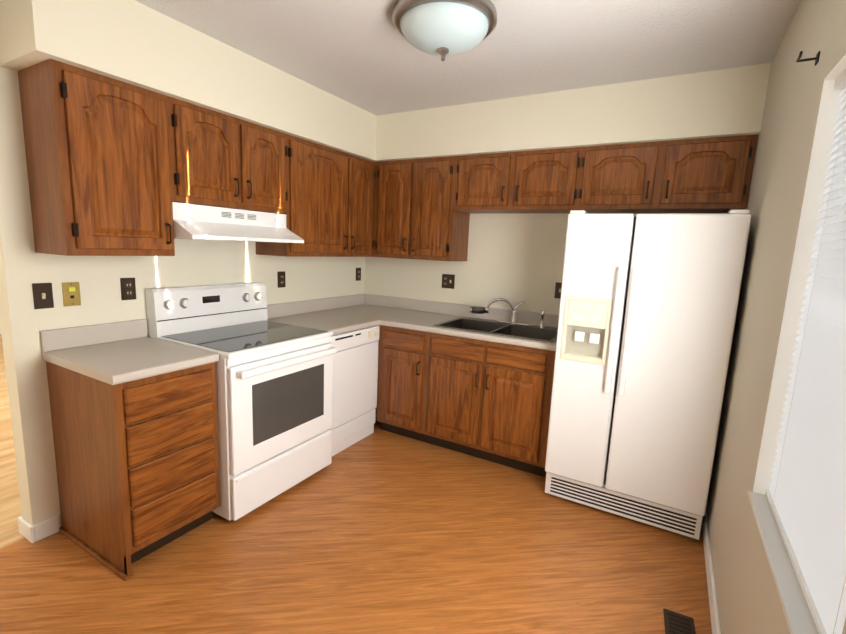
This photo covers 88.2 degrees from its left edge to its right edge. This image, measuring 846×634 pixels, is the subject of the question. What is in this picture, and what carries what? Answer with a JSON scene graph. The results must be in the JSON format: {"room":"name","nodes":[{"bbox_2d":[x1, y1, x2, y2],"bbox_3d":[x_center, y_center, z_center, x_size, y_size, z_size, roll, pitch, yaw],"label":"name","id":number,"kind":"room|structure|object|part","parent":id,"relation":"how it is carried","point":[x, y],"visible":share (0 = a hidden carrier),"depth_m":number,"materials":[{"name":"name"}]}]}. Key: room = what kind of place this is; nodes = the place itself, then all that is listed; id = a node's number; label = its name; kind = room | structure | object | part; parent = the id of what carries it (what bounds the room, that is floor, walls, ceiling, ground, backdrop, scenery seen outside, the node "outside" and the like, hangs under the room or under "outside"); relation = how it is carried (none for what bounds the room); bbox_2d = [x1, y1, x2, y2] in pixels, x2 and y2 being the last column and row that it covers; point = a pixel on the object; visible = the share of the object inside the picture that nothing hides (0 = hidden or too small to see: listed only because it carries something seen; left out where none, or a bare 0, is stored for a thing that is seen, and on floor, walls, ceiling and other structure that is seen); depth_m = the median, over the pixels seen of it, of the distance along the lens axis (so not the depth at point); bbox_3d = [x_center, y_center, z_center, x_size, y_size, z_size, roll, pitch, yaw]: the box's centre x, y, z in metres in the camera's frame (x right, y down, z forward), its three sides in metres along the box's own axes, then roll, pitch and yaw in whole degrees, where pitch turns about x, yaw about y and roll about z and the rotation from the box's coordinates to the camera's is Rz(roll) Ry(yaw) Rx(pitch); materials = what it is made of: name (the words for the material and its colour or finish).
{"room":"kitchen","nodes":[
{"label":"kitchen","id":0,"kind":"room"},
{"bbox_2d":[0,66,364,526],"bbox_3d":[-1.765,-0.173,2.102,0.120,2.470,4.700,7,10,29],"label":"wall","id":1,"kind":"structure","parent":0,"point":[24,266],"depth_m":2.09,"materials":[{"name":"beige paint"}]},
{"bbox_2d":[18,515,58,537],"bbox_3d":[-1.334,0.865,3.223,0.044,0.105,2.544,7,10,29],"label":"baseboard","id":2,"kind":"structure","parent":1,"relation":"attached to","point":[28,531],"depth_m":2.11,"materials":[{"name":"white"}]},
{"bbox_2d":[32,283,53,308],"bbox_3d":[-1.745,-0.097,2.011,0.018,0.118,0.072,7,10,29],"label":"switch plate","id":3,"kind":"object","parent":1,"relation":"attached to","point":[43,295],"visible":1,"depth_m":2.01,"materials":[{"name":"brown plastic"}]},
{"bbox_2d":[62,282,80,306],"bbox_3d":[-1.693,-0.110,2.107,0.012,0.115,0.070,7,10,29],"label":"phone jack","id":4,"kind":"object","parent":1,"relation":"attached to","point":[71,293],"visible":1,"depth_m":2.10,"materials":[{"name":"gold metal"}]},
{"bbox_2d":[40,319,147,349],"bbox_3d":[-1.649,0.086,2.222,0.020,0.100,0.467,7,10,29],"label":"backsplash","id":5,"kind":"structure","parent":1,"relation":"attached to","point":[58,339],"depth_m":2.19,"materials":[{"name":"grey laminate"}]},
{"bbox_2d":[18,59,181,255],"bbox_3d":[-1.480,-0.676,2.033,0.322,0.762,0.463,7,10,29],"label":"upper cabinet","id":6,"kind":"object","parent":1,"relation":"attached to","point":[115,167],"depth_m":1.89,"materials":[{"name":"brown wood"}]},
{"bbox_2d":[120,278,135,299],"bbox_3d":[-1.567,-0.150,2.325,0.010,0.118,0.072,7,10,29],"label":"electrical outlet plate","id":7,"kind":"object","parent":1,"relation":"attached to","point":[128,288],"visible":1,"depth_m":2.32,"materials":[{"name":"brown plastic"}]},
{"bbox_2d":[174,98,293,256],"bbox_3d":[-1.181,-0.746,2.551,0.322,0.762,0.741,7,10,29],"label":"upper cabinet","id":8,"kind":"object","parent":1,"relation":"attached to","point":[225,161],"depth_m":2.44,"materials":[{"name":"brown wood"}]},
{"bbox_2d":[172,202,303,242],"bbox_3d":[-1.133,-0.537,2.550,0.452,0.180,0.744,7,10,29],"label":"range hood","id":9,"kind":"object","parent":8,"relation":"attached to","point":[194,221],"visible":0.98,"depth_m":2.41,"materials":[{"name":"white metal"}]},
{"bbox_2d":[277,271,285,287],"bbox_3d":[-1.044,-0.277,3.229,0.010,0.118,0.072,7,10,29],"label":"electrical outlet plate","id":10,"kind":"object","parent":1,"relation":"attached to","point":[281,279],"visible":1,"depth_m":3.23,"materials":[{"name":"brown"}]},
{"bbox_2d":[290,135,353,256],"bbox_3d":[-0.850,-0.823,3.124,0.322,0.762,0.592,7,10,29],"label":"upper cabinet","id":11,"kind":"object","parent":1,"relation":"attached to","point":[321,173],"depth_m":3.05,"materials":[{"name":"brown wood"}]},
{"bbox_2d":[356,268,360,280],"bbox_3d":[-0.592,-0.393,4.010,0.010,0.118,0.072,7,10,29],"label":"electrical outlet plate","id":12,"kind":"object","parent":1,"relation":"attached to","point":[358,274],"visible":1,"depth_m":4.01,"materials":[{"name":"brown"}]},
{"bbox_2d":[350,156,373,256],"bbox_3d":[-0.625,-0.876,3.514,0.322,0.762,0.314,7,10,29],"label":"upper cabinet","id":13,"kind":"object","parent":1,"relation":"attached to","point":[361,169],"depth_m":3.45,"materials":[{"name":"brown wood"}]},
{"bbox_2d":[0,334,711,633],"bbox_3d":[-3.010,0.937,2.982,8.560,0.100,4.720,7,10,29],"label":"floor","id":14,"kind":"structure","parent":0,"point":[379,530],"depth_m":2.03,"materials":[{"name":"wood"}]},
{"bbox_2d":[46,358,220,580],"bbox_3d":[-1.405,0.641,2.163,0.627,0.875,0.455,7,10,29],"label":"base cabinet","id":15,"kind":"object","parent":14,"relation":"on","point":[134,412],"depth_m":1.96,"materials":[{"name":"brown wood"}]},
{"bbox_2d":[42,338,215,385],"bbox_3d":[-1.392,0.189,2.088,0.619,0.040,0.467,7,10,29],"label":"countertop","id":16,"kind":"structure","parent":15,"relation":"on","point":[107,362],"depth_m":2.00,"materials":[{"name":"grey laminate"}]},
{"bbox_3d":[-1.408,0.641,2.156,0.627,0.875,0.471,7,10,29],"label":"drawer","id":17,"kind":"part","parent":15,"relation":"part of","materials":[{"name":"brown wood"}]},
{"bbox_2d":[145,282,336,520],"bbox_3d":[-1.038,0.426,2.632,0.747,1.182,0.752,7,10,29],"label":"range","id":18,"kind":"object","parent":14,"relation":"on","point":[275,395],"visible":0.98,"depth_m":2.45,"materials":[{"name":"white metal"}]},
{"bbox_2d":[330,325,379,455],"bbox_3d":[-0.738,0.496,3.267,0.622,0.868,0.598,7,10,29],"label":"dishwasher","id":19,"kind":"object","parent":14,"relation":"on","point":[355,367],"visible":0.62,"depth_m":3.14,"materials":[{"name":"white metal"}]},
{"bbox_2d":[377,346,427,441],"bbox_3d":[-0.019,0.478,3.546,0.431,0.875,0.627,7,10,29],"label":"base cabinet","id":20,"kind":"object","parent":14,"relation":"on","point":[402,377],"depth_m":3.28,"materials":[{"name":"brown wood"}]},
{"bbox_2d":[424,358,554,476],"bbox_3d":[0.560,0.554,3.222,0.903,0.875,0.627,7,10,29],"label":"base cabinet","id":21,"kind":"object","parent":14,"relation":"on","point":[488,413],"depth_m":2.95,"materials":[{"name":"brown wood"}]},
{"bbox_2d":[267,302,555,373],"bbox_3d":[-0.014,0.078,3.147,1.956,0.040,1.216,7,10,29],"label":"countertop","id":22,"kind":"structure","parent":21,"relation":"on","point":[410,331],"depth_m":3.08,"materials":[{"name":"grey laminate"}]},
{"bbox_2d":[432,314,557,341],"bbox_3d":[0.570,0.164,3.167,0.857,0.179,0.541,7,10,29],"label":"sink","id":23,"kind":"object","parent":22,"relation":"in","point":[481,325],"depth_m":3.26,"materials":[{"name":"metal"}]},
{"bbox_2d":[468,298,547,325],"bbox_3d":[0.639,-0.040,3.279,0.540,0.195,0.252,7,10,29],"label":"faucet","id":24,"kind":"object","parent":22,"relation":"on","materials":[{"name":"silver metal"}]},
{"bbox_2d":[545,210,751,539],"bbox_3d":[1.282,0.254,2.611,0.815,1.680,0.805,7,10,29],"label":"refrigerator","id":25,"kind":"object","parent":14,"relation":"on","point":[647,312],"visible":1,"depth_m":2.28,"materials":[{"name":"white metal"}]},
{"bbox_3d":[0.916,0.196,2.448,0.327,1.510,0.075,7,10,29],"label":"door","id":26,"kind":"part","parent":25,"relation":"part of","materials":[{"name":"white metal"}]},
{"bbox_2d":[663,608,695,633],"bbox_3d":[0.999,1.257,1.687,0.110,0.008,0.310,7,10,25],"label":"floor vent","id":27,"kind":"object","parent":14,"relation":"in","point":[676,623],"visible":1,"depth_m":1.77,"materials":[{"name":"brown metal"}]},
{"bbox_2d":[0,0,770,161],"bbox_3d":[0.100,-1.187,2.166,2.820,0.335,2.500,7,10,29],"label":"soffit","id":28,"kind":"structure","parent":0,"point":[135,43],"depth_m":2.44,"materials":[{"name":"beige paint"}]},
{"bbox_2d":[134,0,801,115],"bbox_3d":[-2.882,-1.595,2.555,8.820,0.100,4.940,7,10,29],"label":"ceiling","id":29,"kind":"structure","parent":0,"point":[366,55],"depth_m":2.15,"materials":[{"name":"white paint"}]},
{"bbox_2d":[392,0,496,60],"bbox_3d":[0.091,-1.218,1.905,0.451,0.192,0.451,7,10,29],"label":"ceiling light","id":30,"kind":"object","parent":29,"relation":"attached to","point":[442,28],"visible":1,"depth_m":1.80,"materials":[{"name":"white glass"}]},
{"bbox_2d":[364,213,727,391],"bbox_3d":[-1.740,-0.558,4.837,8.820,2.570,0.120,7,10,29],"label":"wall","id":31,"kind":"structure","parent":0,"point":[514,259],"depth_m":3.44,"materials":[{"name":"beige paint"}]},
{"bbox_2d":[374,156,457,260],"bbox_3d":[-0.021,-0.855,3.544,0.737,0.762,0.322,7,10,29],"label":"upper cabinet","id":32,"kind":"object","parent":31,"relation":"attached to","point":[414,198],"depth_m":3.39,"materials":[{"name":"brown wood"}]},
{"bbox_2d":[442,274,454,288],"bbox_3d":[0.209,-0.299,3.665,0.118,0.118,0.018,7,10,29],"label":"electrical outlet plate","id":33,"kind":"object","parent":31,"relation":"attached to","point":[448,280],"visible":1,"depth_m":3.67,"materials":[{"name":"brown plastic"}]},
{"bbox_2d":[450,147,585,260],"bbox_3d":[0.681,-0.763,3.151,0.882,0.762,0.322,7,10,29],"label":"upper cabinet","id":34,"kind":"object","parent":31,"relation":"attached to","point":[549,180],"depth_m":3.00,"materials":[{"name":"brown wood"}]},
{"bbox_2d":[554,282,561,298],"bbox_3d":[1.008,-0.194,3.217,0.072,0.118,0.018,7,10,29],"label":"switch plate","id":35,"kind":"object","parent":31,"relation":"attached to","point":[558,285],"visible":0.73,"depth_m":3.23,"materials":[{"name":"brown"}]},
{"bbox_2d":[578,134,757,212],"bbox_3d":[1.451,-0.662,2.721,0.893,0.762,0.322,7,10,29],"label":"upper cabinet","id":36,"kind":"object","parent":31,"relation":"attached to","point":[701,175],"depth_m":2.54,"materials":[{"name":"brown wood"}]},
{"bbox_2d":[706,0,845,633],"bbox_3d":[0.801,0.164,0.665,0.160,2.470,4.700,7,10,29],"label":"wall","id":37,"kind":"structure","parent":0,"point":[748,600],"depth_m":1.61,"materials":[{"name":"beige paint"}]},
{"bbox_2d":[701,512,720,633],"bbox_3d":[0.678,1.330,0.899,0.014,0.085,4.650,7,10,29],"label":"baseboard","id":38,"kind":"structure","parent":37,"relation":"attached to","point":[714,614],"depth_m":1.94,"materials":[{"name":"white"}]},
{"bbox_2d":[748,54,845,633],"bbox_3d":[0.971,0.011,0.970,0.147,1.290,0.820,7,10,29],"label":"window","id":39,"kind":"structure","parent":37,"relation":"in","point":[798,615],"depth_m":1.29,"materials":[{"name":"white"}]},
{"bbox_2d":[765,68,845,633],"bbox_3d":[0.956,0.003,0.977,0.044,1.266,0.808,7,10,29],"label":"window blinds","id":40,"kind":"object","parent":39,"relation":"attached to","point":[805,493],"visible":1,"depth_m":1.09,"materials":[{"name":"white plastic"}]},
{"bbox_2d":[796,51,819,65],"bbox_3d":[1.180,-0.794,1.338,0.054,0.030,0.063,7,10,29],"label":"curtain bracket","id":41,"kind":"object","parent":37,"relation":"attached to","point":[816,58],"visible":0.98,"depth_m":1.34,"materials":[{"name":"black metal"}]}
]}

